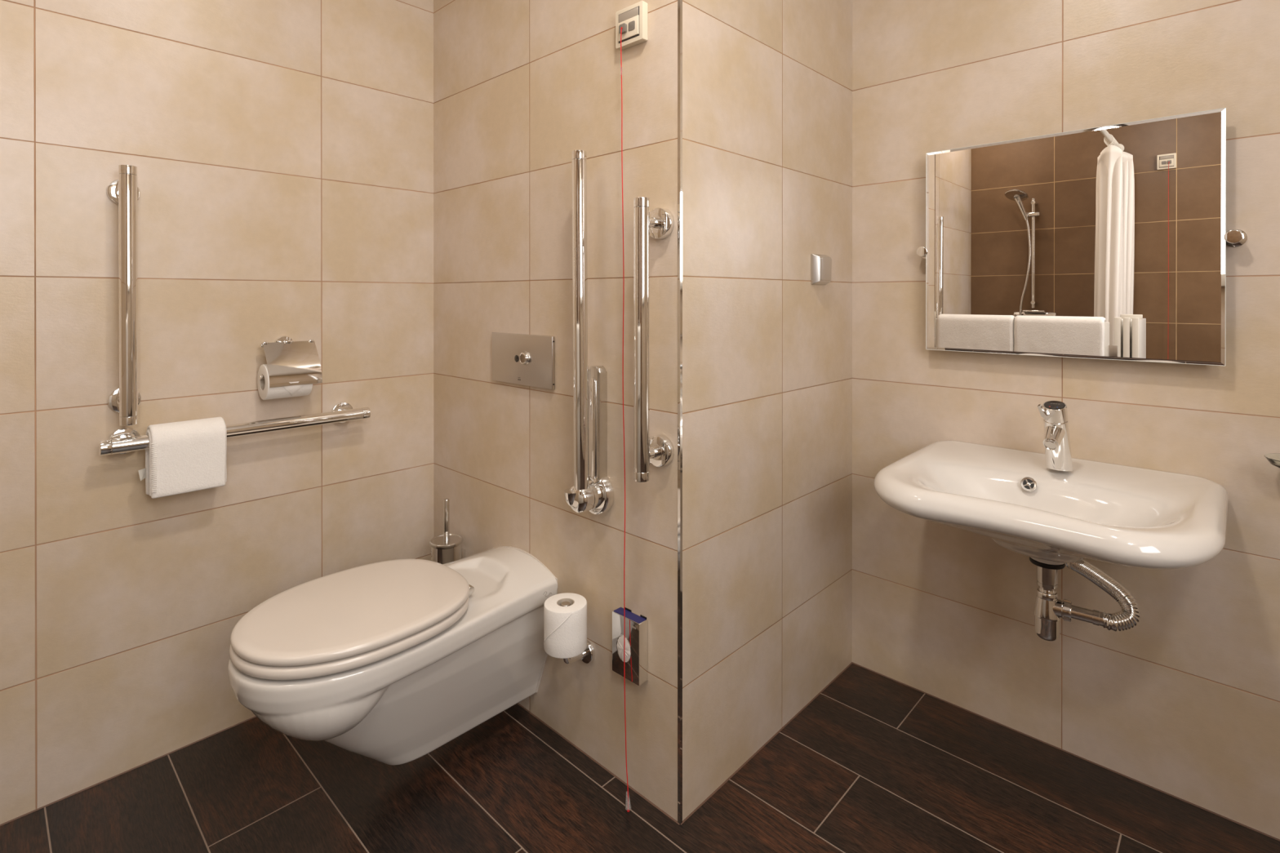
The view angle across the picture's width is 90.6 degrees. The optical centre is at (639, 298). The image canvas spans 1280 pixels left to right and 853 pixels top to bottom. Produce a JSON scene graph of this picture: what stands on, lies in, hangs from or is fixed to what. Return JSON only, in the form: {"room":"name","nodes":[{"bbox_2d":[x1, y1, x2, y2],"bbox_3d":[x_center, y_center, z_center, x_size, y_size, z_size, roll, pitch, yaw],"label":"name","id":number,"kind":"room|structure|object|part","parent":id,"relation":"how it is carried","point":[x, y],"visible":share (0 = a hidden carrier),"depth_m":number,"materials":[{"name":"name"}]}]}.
{"room":"accessible bathroom","nodes":[
{"label":"accessible bathroom","id":0,"kind":"room"},
{"bbox_2d":[0,0,433,824],"bbox_3d":[-1.110,-0.107,1.751,0.120,2.500,1.340,0,0,44],"label":"wall","id":1,"kind":"structure","parent":0,"point":[282,151],"depth_m":1.62,"materials":[{"name":"beige tile"}]},
{"bbox_2d":[106,164,141,426],"bbox_3d":[-1.212,-0.007,1.494,0.083,0.604,0.063,0,0,44],"label":"grab bar","id":2,"kind":"object","parent":1,"relation":"attached to","point":[124,191],"visible":1,"depth_m":1.47,"materials":[{"name":"silver metal"}]},
{"bbox_2d":[0,715,256,826],"bbox_3d":[-1.106,1.142,1.668,0.003,0.002,1.220,0,0,44],"label":"trim","id":3,"kind":"structure","parent":1,"relation":"attached to","point":[64,797],"depth_m":1.52,"materials":[{"name":"brown plastic"}]},
{"bbox_2d":[98,401,370,456],"bbox_3d":[-1.037,0.341,1.679,0.083,0.062,0.612,0,0,44],"label":"grab bar","id":4,"kind":"object","parent":1,"relation":"attached to","point":[126,440],"visible":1,"depth_m":1.67,"materials":[{"name":"silver metal"}]},
{"bbox_2d":[137,417,226,498],"bbox_3d":[-1.122,0.388,1.555,0.079,0.172,0.173,0,0,44],"label":"towel","id":5,"kind":"object","parent":4,"relation":"hanging from","point":[186,456],"visible":0.99,"depth_m":1.53,"materials":[{"name":"white fabric"}]},
{"bbox_2d":[259,335,322,387],"bbox_3d":[-0.965,0.169,1.740,0.106,0.128,0.143,0,0,44],"label":"toilet paper holder","id":6,"kind":"object","parent":1,"relation":"attached to","point":[288,360],"visible":1,"depth_m":1.72,"materials":[{"name":"silver metal"}]},
{"bbox_2d":[257,364,312,399],"bbox_3d":[-0.969,0.224,1.731,0.100,0.095,0.112,0,0,44],"label":"toilet roll","id":7,"kind":"object","parent":6,"relation":"hanging from","point":[265,393],"visible":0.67,"depth_m":1.70,"materials":[{"name":"white paper"}]},
{"bbox_2d":[433,0,677,821],"bbox_3d":[-0.302,-0.107,1.826,1.188,2.500,0.120,0,0,44],"label":"wall","id":8,"kind":"structure","parent":0,"point":[520,86],"depth_m":1.66,"materials":[{"name":"beige tile"}]},
{"bbox_2d":[227,546,557,765],"bbox_3d":[-0.568,0.883,1.511,0.395,0.405,0.706,0,0,44],"label":"toilet","id":9,"kind":"object","parent":8,"relation":"attached to","point":[391,662],"visible":0.99,"depth_m":1.40,"materials":[{"name":"white ceramic"}]},
{"bbox_3d":[-0.642,0.720,1.432,0.395,0.022,0.486,0,0,44],"label":"seat","id":10,"kind":"part","parent":9,"relation":"part of","materials":[{"name":"white plastic"}]},
{"bbox_3d":[-0.641,0.694,1.434,0.393,0.026,0.486,0,0,44],"label":"lid","id":11,"kind":"part","parent":9,"relation":"part of","materials":[{"name":"white plastic"}]},
{"bbox_2d":[431,544,465,564],"bbox_3d":[-0.587,0.839,1.944,0.089,0.177,0.104,0,0,44],"label":"toilet brush holder","id":12,"kind":"object","parent":8,"relation":"attached to","point":[448,555],"visible":0.28,"depth_m":1.90,"materials":[{"name":"silver metal"}]},
{"bbox_2d":[429,498,462,549],"bbox_3d":[-0.592,0.766,1.938,0.099,0.302,0.099,0,0,44],"label":"toilet brush","id":13,"kind":"object","parent":12,"relation":"in","point":[446,540],"visible":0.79,"depth_m":1.93,"materials":[{"name":"silver metal"}]},
{"bbox_3d":[-0.592,0.744,1.938,0.099,0.012,0.099,0,0,44],"label":"lid","id":14,"kind":"part","parent":13,"relation":"part of","materials":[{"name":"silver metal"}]},
{"bbox_3d":[-0.592,0.754,1.938,0.018,0.278,0.018,0,0,44],"label":"handle","id":15,"kind":"part","parent":13,"relation":"part of","materials":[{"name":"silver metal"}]},
{"bbox_2d":[492,332,555,390],"bbox_3d":[-0.333,0.170,1.757,0.282,0.140,0.023,0,0,44],"label":"flush plate","id":16,"kind":"object","parent":8,"relation":"attached to","point":[528,360],"visible":1,"depth_m":1.74,"materials":[{"name":"metal"}]},
{"bbox_2d":[560,601,595,664],"bbox_3d":[-0.162,0.823,1.550,0.054,0.172,0.090,0,0,44],"label":"holder","id":17,"kind":"object","parent":8,"relation":"attached to","point":[588,656],"visible":0.41,"depth_m":1.56,"materials":[{"name":"silver metal"}]},
{"bbox_2d":[543,592,586,658],"bbox_3d":[-0.180,0.789,1.530,0.103,0.108,0.104,0,0,44],"label":"toilet roll","id":18,"kind":"object","parent":17,"relation":"on","point":[565,628],"visible":1,"depth_m":1.49,"materials":[{"name":"white paper"}]},
{"bbox_3d":[-0.180,0.745,1.530,0.023,0.016,0.023,0,0,44],"label":"knob","id":19,"kind":"part","parent":17,"relation":"part of","materials":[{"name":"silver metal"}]},
{"bbox_3d":[-0.162,0.816,1.549,0.017,0.148,0.068,0,0,44],"label":"arm","id":20,"kind":"part","parent":17,"relation":"part of","materials":[{"name":"silver metal"}]},
{"bbox_2d":[564,150,613,515],"bbox_3d":[-0.132,0.087,1.514,0.100,0.874,0.098,0,0,44],"label":"grab bar","id":21,"kind":"object","parent":8,"relation":"attached to","point":[592,491],"visible":1,"depth_m":1.49,"materials":[{"name":"silver metal"}]},
{"bbox_2d":[564,488,576,506],"bbox_3d":[-0.156,0.477,1.507,0.045,0.040,0.054,0,0,44],"label":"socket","id":22,"kind":"object","parent":21,"relation":"attached to","point":[570,494],"depth_m":1.49,"materials":[{"name":"silver metal"}]},
{"bbox_3d":[-0.105,0.315,1.540,0.046,0.300,0.024,0,0,44],"label":"wall plate","id":23,"kind":"part","parent":21,"relation":"part of","materials":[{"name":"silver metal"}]},
{"bbox_2d":[517,702,679,824],"bbox_3d":[-0.301,1.142,1.743,1.068,0.002,0.003,0,0,44],"label":"trim","id":24,"kind":"structure","parent":8,"relation":"attached to","point":[519,704],"depth_m":1.54,"materials":[{"name":"brown plastic"}]},
{"bbox_2d":[612,607,647,685],"bbox_3d":[-0.025,0.799,1.460,0.087,0.143,0.031,0,0,44],"label":"dispenser","id":25,"kind":"object","parent":8,"relation":"attached to","point":[636,625],"visible":0.99,"depth_m":1.44,"materials":[{"name":"silver metal"}]},
{"bbox_2d":[615,0,647,50],"bbox_3d":[-0.024,-0.629,1.457,0.086,0.086,0.029,0,0,44],"label":"box","id":26,"kind":"object","parent":8,"relation":"attached to","point":[633,19],"visible":0.98,"depth_m":1.45,"materials":[{"name":"beige plastic"}]},
{"bbox_2d":[620,27,631,812],"bbox_3d":[-0.036,0.259,1.428,0.014,1.763,0.063,0,0,-23],"label":"pull cord","id":27,"kind":"object","parent":26,"relation":"hanging from","point":[628,806],"visible":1,"depth_m":1.44,"materials":[{"name":"red fabric"}]},
{"bbox_3d":[-0.027,-0.620,1.454,0.065,0.042,0.003,0,0,44],"label":"panel","id":28,"kind":"part","parent":26,"relation":"part of","materials":[{"name":"beige plastic"}]},
{"bbox_2d":[633,196,673,482],"bbox_3d":[0.020,0.088,1.379,0.068,0.606,0.083,0,0,44],"label":"grab bar","id":29,"kind":"object","parent":8,"relation":"attached to","point":[658,450],"visible":1,"depth_m":1.35,"materials":[{"name":"silver metal"}]},
{"bbox_3d":[0.025,-0.166,1.383,0.023,0.023,0.033,0,0,44],"label":"post","id":30,"kind":"part","parent":29,"relation":"part of","materials":[{"name":"silver metal"}]},
{"bbox_3d":[0.025,0.338,1.384,0.023,0.023,0.033,0,0,44],"label":"post","id":31,"kind":"part","parent":29,"relation":"part of","materials":[{"name":"silver metal"}]},
{"bbox_2d":[677,0,682,825],"bbox_3d":[0.087,-0.106,1.377,0.007,2.500,0.008,0,0,44],"label":"trim","id":32,"kind":"structure","parent":8,"relation":"attached to","point":[679,2],"depth_m":1.38,"materials":[{"name":"silver metal"}]},
{"bbox_2d":[0,663,1279,852],"bbox_3d":[-0.086,1.206,0.603,3.550,0.120,3.639,0,0,44],"label":"floor","id":33,"kind":"structure","parent":0,"point":[875,763],"depth_m":1.44,"materials":[{"name":"brown tile"}]},
{"bbox_2d":[682,0,852,820],"bbox_3d":[0.374,-0.107,1.763,0.120,2.500,0.959,0,0,44],"label":"wall","id":34,"kind":"structure","parent":0,"point":[767,84],"depth_m":1.61,"materials":[{"name":"beige tile"}]},
{"bbox_2d":[680,662,852,825],"bbox_3d":[0.377,1.142,1.680,0.003,0.002,0.839,0,0,44],"label":"trim","id":35,"kind":"structure","parent":34,"relation":"attached to","point":[842,671],"depth_m":1.60,"materials":[{"name":"brown plastic"}]},
{"bbox_2d":[811,253,831,284],"bbox_3d":[0.522,-0.083,1.811,0.028,0.087,0.081,0,0,44],"label":"light switch","id":36,"kind":"object","parent":34,"relation":"attached to","point":[821,264],"visible":1,"depth_m":1.79,"materials":[{"name":"grey metal"}]},
{"bbox_2d":[852,0,1279,839],"bbox_3d":[1.389,-0.106,1.378,2.122,2.500,0.120,0,0,44],"label":"wall","id":37,"kind":"structure","parent":0,"point":[1184,702],"depth_m":1.57,"materials":[{"name":"beige tile"}]},
{"bbox_2d":[874,440,1228,569],"bbox_3d":[0.884,0.493,1.407,0.616,0.185,0.534,0,0,44],"label":"washbasin","id":38,"kind":"object","parent":37,"relation":"attached to","point":[1122,515],"visible":1,"depth_m":1.34,"materials":[{"name":"white ceramic"}]},
{"bbox_2d":[1022,479,1033,488],"bbox_3d":[0.911,0.436,1.483,0.022,0.021,0.010,0,0,44],"label":"grille","id":39,"kind":"object","parent":38,"relation":"attached to","point":[1027,483],"depth_m":1.48,"materials":[{"name":"silver metal"}]},
{"bbox_2d":[1037,400,1072,471],"bbox_3d":[0.970,0.322,1.478,0.057,0.164,0.130,0,0,44],"label":"faucet","id":40,"kind":"object","parent":38,"relation":"on","point":[1056,439],"visible":1,"depth_m":1.46,"materials":[{"name":"silver metal"}]},
{"bbox_3d":[0.940,0.264,1.462,0.012,0.036,0.037,0,0,-40],"label":"lever","id":41,"kind":"part","parent":40,"relation":"part of","materials":[{"name":"silver metal"}]},
{"bbox_3d":[0.953,0.315,1.459,0.041,0.060,0.071,0,0,44],"label":"spout","id":42,"kind":"part","parent":40,"relation":"part of","materials":[{"name":"silver metal"}]},
{"bbox_2d":[852,662,1279,841],"bbox_3d":[1.347,1.143,1.337,1.882,0.002,0.003,0,0,44],"label":"trim","id":43,"kind":"structure","parent":37,"relation":"attached to","point":[1163,792],"depth_m":1.56,"materials":[{"name":"brown plastic"}]},
{"bbox_2d":[916,107,1247,365],"bbox_3d":[1.046,-0.132,1.585,0.685,0.553,0.051,0,0,44],"label":"mirror","id":44,"kind":"object","parent":37,"relation":"attached to","point":[1109,242],"visible":1,"depth_m":1.52,"materials":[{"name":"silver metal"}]},
{"bbox_3d":[0.803,-0.133,1.796,0.029,0.029,0.024,0,0,44],"label":"knob","id":45,"kind":"part","parent":44,"relation":"part of","materials":[{"name":"silver metal"}]},
{"bbox_3d":[1.270,-0.132,1.354,0.029,0.029,0.024,0,0,44],"label":"knob","id":46,"kind":"part","parent":44,"relation":"part of","materials":[{"name":"silver metal"}]},
{"bbox_2d":[1029,556,1141,641],"bbox_3d":[1.031,0.674,1.446,0.205,0.177,0.281,0,0,44],"label":"trap","id":47,"kind":"object","parent":37,"relation":"attached to","point":[1048,610],"visible":0.94,"depth_m":1.40,"materials":[{"name":"silver metal"}]},
{"bbox_2d":[1033,594,1061,641],"bbox_3d":[0.913,0.716,1.419,0.053,0.093,0.053,0,0,44],"label":"bottle","id":48,"kind":"object","parent":47,"relation":"on","point":[1047,607],"depth_m":1.40,"materials":[{"name":"silver metal"}]},
{"bbox_2d":[1053,599,1062,617],"bbox_3d":[0.929,0.688,1.407,0.018,0.039,0.039,0,0,38],"label":"outlet","id":49,"kind":"object","parent":47,"relation":"attached to","point":[1057,603],"depth_m":1.39,"materials":[{"name":"silver metal"}]},
{"bbox_2d":[1263,453,1279,467],"bbox_3d":[1.329,0.350,1.271,0.109,0.052,0.118,0,0,44],"label":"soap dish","id":50,"kind":"object","parent":37,"relation":"attached to","point":[1273,459],"visible":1,"depth_m":1.31,"materials":[{"name":"white ceramic"}]}
]}

